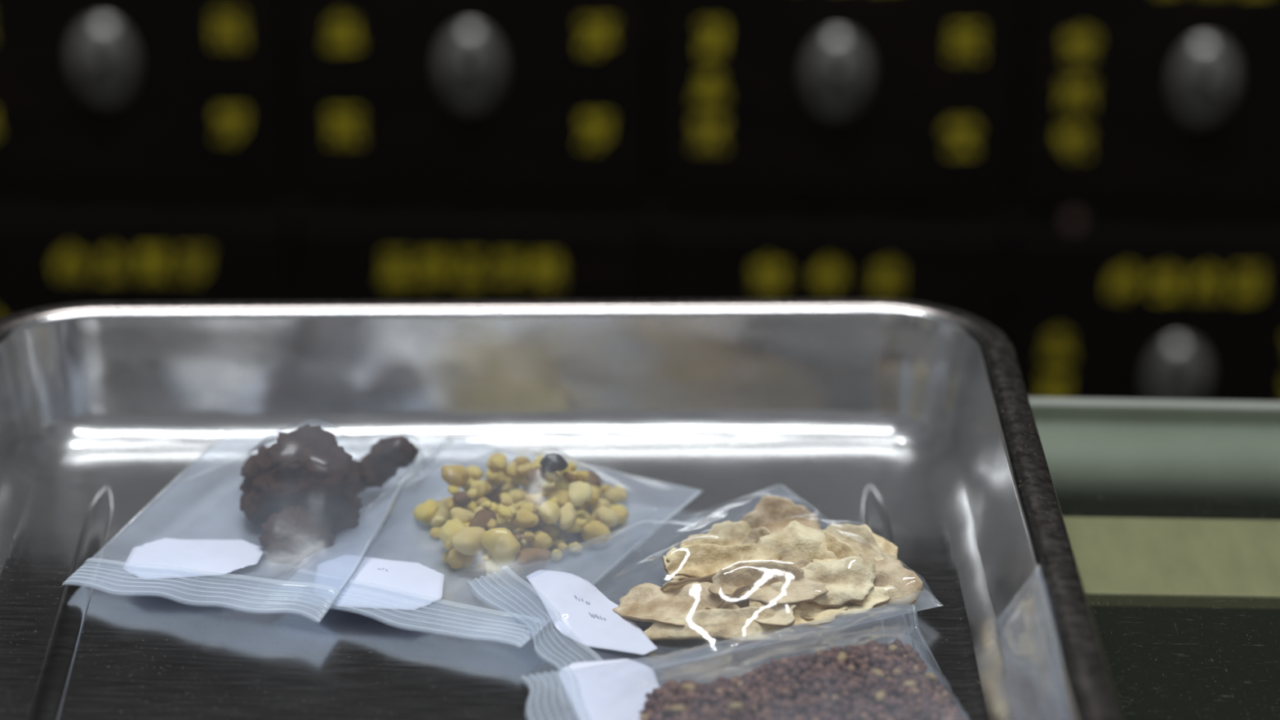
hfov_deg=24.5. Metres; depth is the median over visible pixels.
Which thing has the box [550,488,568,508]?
nugget
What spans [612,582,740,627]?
slice
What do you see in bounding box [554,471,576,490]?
nugget
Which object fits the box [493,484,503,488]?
nugget
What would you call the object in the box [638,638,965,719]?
heap
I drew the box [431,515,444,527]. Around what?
nugget
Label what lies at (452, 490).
nugget
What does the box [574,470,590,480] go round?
nugget
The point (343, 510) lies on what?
lump
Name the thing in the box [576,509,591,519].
nugget
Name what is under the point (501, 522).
nugget
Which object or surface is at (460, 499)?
nugget
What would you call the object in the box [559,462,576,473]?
nugget
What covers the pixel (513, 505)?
nugget
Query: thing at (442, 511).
nugget
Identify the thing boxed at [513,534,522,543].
nugget
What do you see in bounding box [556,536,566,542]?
nugget
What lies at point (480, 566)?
nugget
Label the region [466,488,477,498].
nugget
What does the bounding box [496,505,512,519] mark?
nugget
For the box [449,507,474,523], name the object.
nugget
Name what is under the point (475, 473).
nugget
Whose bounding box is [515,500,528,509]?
nugget
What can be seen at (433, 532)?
nugget
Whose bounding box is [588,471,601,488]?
nugget
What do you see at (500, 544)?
nugget
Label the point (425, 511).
nugget
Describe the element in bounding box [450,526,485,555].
nugget
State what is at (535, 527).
nugget
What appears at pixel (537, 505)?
nugget
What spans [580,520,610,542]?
nugget
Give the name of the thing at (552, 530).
nugget
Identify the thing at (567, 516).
nugget
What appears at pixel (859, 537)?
slice
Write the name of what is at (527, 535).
nugget
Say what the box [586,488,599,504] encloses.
nugget
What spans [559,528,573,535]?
nugget
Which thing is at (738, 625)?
slice
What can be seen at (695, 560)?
slice
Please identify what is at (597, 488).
nugget
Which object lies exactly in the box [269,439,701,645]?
bag
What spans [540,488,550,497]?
nugget
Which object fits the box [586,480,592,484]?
nugget
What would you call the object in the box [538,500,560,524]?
nugget
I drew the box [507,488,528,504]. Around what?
nugget
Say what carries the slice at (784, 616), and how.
in the bag at (577, 609)
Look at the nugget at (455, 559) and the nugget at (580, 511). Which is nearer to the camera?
the nugget at (455, 559)
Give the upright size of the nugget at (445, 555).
0.004 m
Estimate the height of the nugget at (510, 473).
0.004 m
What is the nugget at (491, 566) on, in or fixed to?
in the bag at (376, 583)
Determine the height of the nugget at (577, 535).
0.006 m
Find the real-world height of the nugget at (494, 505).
0.004 m
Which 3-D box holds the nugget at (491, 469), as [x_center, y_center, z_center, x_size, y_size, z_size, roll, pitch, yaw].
[-0.044,0.032,0.899,0.006,0.005,0.008,4,22,6]
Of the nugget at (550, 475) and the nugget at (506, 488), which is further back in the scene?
the nugget at (506, 488)
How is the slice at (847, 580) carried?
in the bag at (577, 609)
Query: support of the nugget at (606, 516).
in the bag at (376, 583)
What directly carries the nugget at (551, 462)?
in the bag at (376, 583)
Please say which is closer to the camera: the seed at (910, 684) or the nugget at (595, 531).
the seed at (910, 684)
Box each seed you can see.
[670,704,686,714]
[680,683,696,690]
[728,702,743,711]
[836,653,847,662]
[870,668,884,677]
[875,690,885,702]
[888,644,897,652]
[902,680,917,688]
[924,672,937,681]
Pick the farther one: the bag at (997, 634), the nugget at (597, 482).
the nugget at (597, 482)
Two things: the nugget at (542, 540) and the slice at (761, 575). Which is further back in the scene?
the nugget at (542, 540)
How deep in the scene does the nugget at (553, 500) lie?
0.88 m
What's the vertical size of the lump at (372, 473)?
0.011 m
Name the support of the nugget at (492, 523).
in the bag at (376, 583)
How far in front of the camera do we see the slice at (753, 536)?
0.86 m
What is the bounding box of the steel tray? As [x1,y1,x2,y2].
[0,297,1122,719]
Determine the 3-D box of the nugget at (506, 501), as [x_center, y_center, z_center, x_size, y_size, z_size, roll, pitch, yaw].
[-0.040,0.042,0.875,0.004,0.004,0.003,1,22,-1]
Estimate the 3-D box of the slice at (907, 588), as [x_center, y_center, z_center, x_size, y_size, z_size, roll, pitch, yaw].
[0.066,0.065,0.845,0.030,0.010,0.020,10,23,21]
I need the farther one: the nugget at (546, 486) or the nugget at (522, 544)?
the nugget at (546, 486)
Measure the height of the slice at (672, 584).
0.012 m
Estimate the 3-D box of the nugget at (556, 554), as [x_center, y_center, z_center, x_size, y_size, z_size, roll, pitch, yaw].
[-0.025,0.058,0.877,0.004,0.003,0.004,7,23,14]
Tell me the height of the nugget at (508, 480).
0.006 m
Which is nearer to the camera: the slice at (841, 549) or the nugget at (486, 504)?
the slice at (841, 549)
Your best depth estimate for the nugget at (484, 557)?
0.87 m
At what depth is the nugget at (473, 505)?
0.90 m
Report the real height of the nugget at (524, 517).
0.006 m
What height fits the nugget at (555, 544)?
0.003 m
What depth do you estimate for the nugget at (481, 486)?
0.90 m
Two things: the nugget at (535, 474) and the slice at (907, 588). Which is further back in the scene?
the nugget at (535, 474)
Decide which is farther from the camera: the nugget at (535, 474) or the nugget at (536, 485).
the nugget at (536, 485)
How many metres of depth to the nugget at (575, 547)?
0.88 m
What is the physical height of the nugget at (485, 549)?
0.004 m
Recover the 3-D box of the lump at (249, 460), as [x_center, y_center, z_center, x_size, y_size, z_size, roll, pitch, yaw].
[-0.113,0.033,0.920,0.021,0.015,0.023,1,22,0]
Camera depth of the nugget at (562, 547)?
0.88 m
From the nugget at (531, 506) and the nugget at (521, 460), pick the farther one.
the nugget at (521, 460)
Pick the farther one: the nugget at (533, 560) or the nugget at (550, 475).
the nugget at (550, 475)
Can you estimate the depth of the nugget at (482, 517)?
0.87 m
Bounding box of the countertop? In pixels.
[1028,397,1279,719]
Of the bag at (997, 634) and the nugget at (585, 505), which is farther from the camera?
the nugget at (585, 505)
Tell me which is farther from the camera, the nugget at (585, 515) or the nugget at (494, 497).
the nugget at (494, 497)
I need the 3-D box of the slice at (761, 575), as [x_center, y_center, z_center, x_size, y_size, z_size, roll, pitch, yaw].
[0.036,0.063,0.833,0.034,0.011,0.011,3,22,4]
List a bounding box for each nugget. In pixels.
[413,499,439,521]
[423,501,450,526]
[429,527,439,538]
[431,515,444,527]
[436,496,452,502]
[438,517,466,550]
[440,464,470,487]
[441,551,448,564]
[446,499,460,511]
[447,484,459,494]
[447,546,475,568]
[449,499,477,515]
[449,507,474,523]
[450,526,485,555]
[452,490,472,506]
[460,478,474,491]
[466,465,484,480]
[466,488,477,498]
[468,480,487,497]
[468,507,496,531]
[473,505,492,515]
[475,497,488,506]
[475,548,487,555]
[475,561,485,571]
[480,500,491,508]
[480,527,520,566]
[480,553,488,562]
[481,479,493,494]
[484,468,505,485]
[484,487,503,504]
[484,557,512,578]
[486,453,506,473]
[486,518,497,529]
[489,454,506,469]
[490,502,497,514]
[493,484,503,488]
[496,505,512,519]
[496,513,511,528]
[497,502,518,511]
[499,492,512,500]
[500,484,515,493]
[500,496,513,506]
[502,472,516,486]
[503,466,519,479]
[506,505,516,516]
[507,461,517,466]
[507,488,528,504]
[509,508,538,528]
[511,528,528,534]
[512,547,551,573]
[513,455,530,466]
[513,491,524,503]
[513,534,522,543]
[514,462,531,486]
[514,568,524,575]
[515,464,530,475]
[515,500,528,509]
[520,502,536,514]
[520,534,526,545]
[520,542,524,550]
[521,485,541,494]
[522,530,535,540]
[522,543,533,549]
[524,479,542,489]
[524,493,542,505]
[525,466,546,482]
[528,511,544,530]
[528,530,552,550]
[530,459,541,469]
[534,453,543,460]
[534,502,540,511]
[535,493,543,500]
[535,513,547,526]
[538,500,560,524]
[539,453,568,472]
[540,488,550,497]
[541,481,555,493]
[542,524,559,540]
[544,471,556,478]
[544,471,559,483]
[548,497,558,503]
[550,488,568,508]
[551,538,565,548]
[551,549,562,560]
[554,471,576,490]
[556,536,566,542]
[557,542,567,552]
[558,502,576,529]
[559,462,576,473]
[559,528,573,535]
[562,471,577,481]
[565,516,587,533]
[566,542,582,552]
[568,480,592,506]
[573,532,584,541]
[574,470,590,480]
[574,501,589,510]
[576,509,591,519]
[577,511,591,520]
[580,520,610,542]
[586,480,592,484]
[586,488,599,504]
[587,498,610,515]
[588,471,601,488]
[591,484,601,498]
[591,506,619,528]
[600,484,610,493]
[603,484,627,504]
[609,504,626,511]
[613,509,629,524]
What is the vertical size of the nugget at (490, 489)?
0.004 m
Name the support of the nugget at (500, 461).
in the bag at (376, 583)
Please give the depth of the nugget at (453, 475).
0.89 m
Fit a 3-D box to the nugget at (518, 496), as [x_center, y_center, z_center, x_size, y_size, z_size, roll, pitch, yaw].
[-0.037,0.042,0.896,0.004,0.004,0.004,-15,27,-34]
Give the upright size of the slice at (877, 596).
0.007 m
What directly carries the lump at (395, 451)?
in the bag at (165, 557)
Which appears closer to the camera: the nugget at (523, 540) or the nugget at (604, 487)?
the nugget at (523, 540)
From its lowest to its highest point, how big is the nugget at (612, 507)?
0.004 m
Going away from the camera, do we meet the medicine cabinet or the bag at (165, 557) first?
the bag at (165, 557)
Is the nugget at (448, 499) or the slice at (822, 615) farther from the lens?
the nugget at (448, 499)
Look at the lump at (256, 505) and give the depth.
0.89 m
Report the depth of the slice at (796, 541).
0.86 m
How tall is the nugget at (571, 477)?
0.003 m
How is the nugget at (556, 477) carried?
in the bag at (376, 583)
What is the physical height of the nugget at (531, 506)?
0.004 m
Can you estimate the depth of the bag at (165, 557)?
0.86 m
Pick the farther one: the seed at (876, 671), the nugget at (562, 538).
the nugget at (562, 538)
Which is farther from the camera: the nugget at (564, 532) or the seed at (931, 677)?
the nugget at (564, 532)
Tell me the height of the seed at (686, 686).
0.002 m
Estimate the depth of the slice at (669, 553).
0.86 m
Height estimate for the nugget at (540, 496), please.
0.004 m
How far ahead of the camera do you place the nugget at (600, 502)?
0.90 m
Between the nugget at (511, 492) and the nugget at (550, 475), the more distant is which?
the nugget at (511, 492)
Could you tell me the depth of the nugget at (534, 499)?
0.90 m
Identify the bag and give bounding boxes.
[63,419,451,621]
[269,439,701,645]
[466,484,943,672]
[520,604,968,719]
[996,634,1013,719]
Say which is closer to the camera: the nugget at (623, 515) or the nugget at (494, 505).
the nugget at (494, 505)
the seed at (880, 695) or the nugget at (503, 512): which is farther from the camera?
the nugget at (503, 512)
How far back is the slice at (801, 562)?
0.85 m
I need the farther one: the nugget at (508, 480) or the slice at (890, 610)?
the nugget at (508, 480)
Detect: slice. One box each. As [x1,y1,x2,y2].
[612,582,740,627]
[643,605,829,642]
[659,572,717,591]
[662,547,688,580]
[664,542,782,577]
[679,520,751,548]
[704,584,751,609]
[708,559,828,604]
[734,581,796,627]
[739,495,821,532]
[742,526,771,544]
[748,587,848,628]
[758,520,835,563]
[794,558,809,568]
[795,585,893,621]
[800,555,875,607]
[812,530,861,562]
[813,523,897,560]
[840,604,913,625]
[848,553,922,611]
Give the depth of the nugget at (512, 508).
0.87 m
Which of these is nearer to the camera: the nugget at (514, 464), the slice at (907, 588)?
the slice at (907, 588)
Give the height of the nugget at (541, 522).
0.005 m
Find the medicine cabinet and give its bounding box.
[0,0,1279,401]
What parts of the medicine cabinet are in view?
pull plate, drawer, drawer, drawer, pull plate, drawer, rail, drawer, pull plate, drawer, drawer, drawer, pull plate, pull plate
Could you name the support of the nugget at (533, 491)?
in the bag at (376, 583)
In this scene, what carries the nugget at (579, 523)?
in the bag at (376, 583)
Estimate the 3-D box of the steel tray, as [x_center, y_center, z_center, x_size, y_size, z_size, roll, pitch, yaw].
[-0.048,0.067,0.806,0.332,0.045,0.378,1,22,0]
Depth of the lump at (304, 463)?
0.88 m
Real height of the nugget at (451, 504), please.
0.004 m
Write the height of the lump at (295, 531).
0.016 m
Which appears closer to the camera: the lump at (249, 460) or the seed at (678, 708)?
the seed at (678, 708)
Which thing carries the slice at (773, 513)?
in the bag at (577, 609)
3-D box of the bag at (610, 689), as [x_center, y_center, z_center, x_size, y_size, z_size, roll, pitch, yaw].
[0.032,0.089,0.786,0.133,0.016,0.077,-8,24,-21]
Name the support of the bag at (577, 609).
in the steel tray
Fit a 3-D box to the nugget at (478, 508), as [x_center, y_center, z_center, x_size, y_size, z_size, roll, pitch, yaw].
[-0.047,0.046,0.884,0.006,0.005,0.006,-7,23,-19]
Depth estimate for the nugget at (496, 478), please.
0.91 m
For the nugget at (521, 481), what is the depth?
0.91 m
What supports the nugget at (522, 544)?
in the bag at (376, 583)
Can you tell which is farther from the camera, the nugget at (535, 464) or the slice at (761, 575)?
the nugget at (535, 464)
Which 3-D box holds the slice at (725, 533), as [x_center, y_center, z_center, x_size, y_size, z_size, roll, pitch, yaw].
[0.025,0.056,0.870,0.027,0.010,0.016,-11,25,-28]
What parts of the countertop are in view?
trim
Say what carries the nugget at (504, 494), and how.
in the bag at (376, 583)
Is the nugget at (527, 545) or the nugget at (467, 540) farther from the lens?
the nugget at (527, 545)
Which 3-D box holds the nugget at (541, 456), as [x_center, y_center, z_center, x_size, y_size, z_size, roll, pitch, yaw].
[-0.031,0.033,0.930,0.005,0.005,0.006,5,22,9]
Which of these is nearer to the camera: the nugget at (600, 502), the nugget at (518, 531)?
the nugget at (518, 531)
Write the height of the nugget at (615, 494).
0.006 m
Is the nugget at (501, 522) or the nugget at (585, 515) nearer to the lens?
the nugget at (501, 522)
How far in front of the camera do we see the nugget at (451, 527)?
0.87 m
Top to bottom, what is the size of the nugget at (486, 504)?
0.002 m
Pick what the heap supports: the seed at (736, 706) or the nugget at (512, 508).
the seed at (736, 706)
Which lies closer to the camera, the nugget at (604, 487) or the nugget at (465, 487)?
the nugget at (465, 487)
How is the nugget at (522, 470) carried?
in the bag at (376, 583)
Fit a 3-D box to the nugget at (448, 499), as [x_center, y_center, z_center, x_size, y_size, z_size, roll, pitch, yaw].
[-0.059,0.045,0.906,0.009,0.005,0.006,-3,22,-10]
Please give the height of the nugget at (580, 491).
0.006 m
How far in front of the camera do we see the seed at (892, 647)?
0.81 m
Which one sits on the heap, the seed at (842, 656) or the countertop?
the seed at (842, 656)
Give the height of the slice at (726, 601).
0.010 m
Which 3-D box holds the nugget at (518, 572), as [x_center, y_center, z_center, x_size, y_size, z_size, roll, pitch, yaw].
[-0.035,0.062,0.869,0.003,0.004,0.004,-6,23,-18]
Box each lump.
[239,444,285,524]
[243,446,267,466]
[251,423,359,504]
[257,502,336,563]
[283,488,363,538]
[352,451,399,490]
[369,435,419,469]
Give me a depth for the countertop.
1.00 m
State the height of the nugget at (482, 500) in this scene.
0.004 m
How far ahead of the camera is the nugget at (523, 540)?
0.88 m

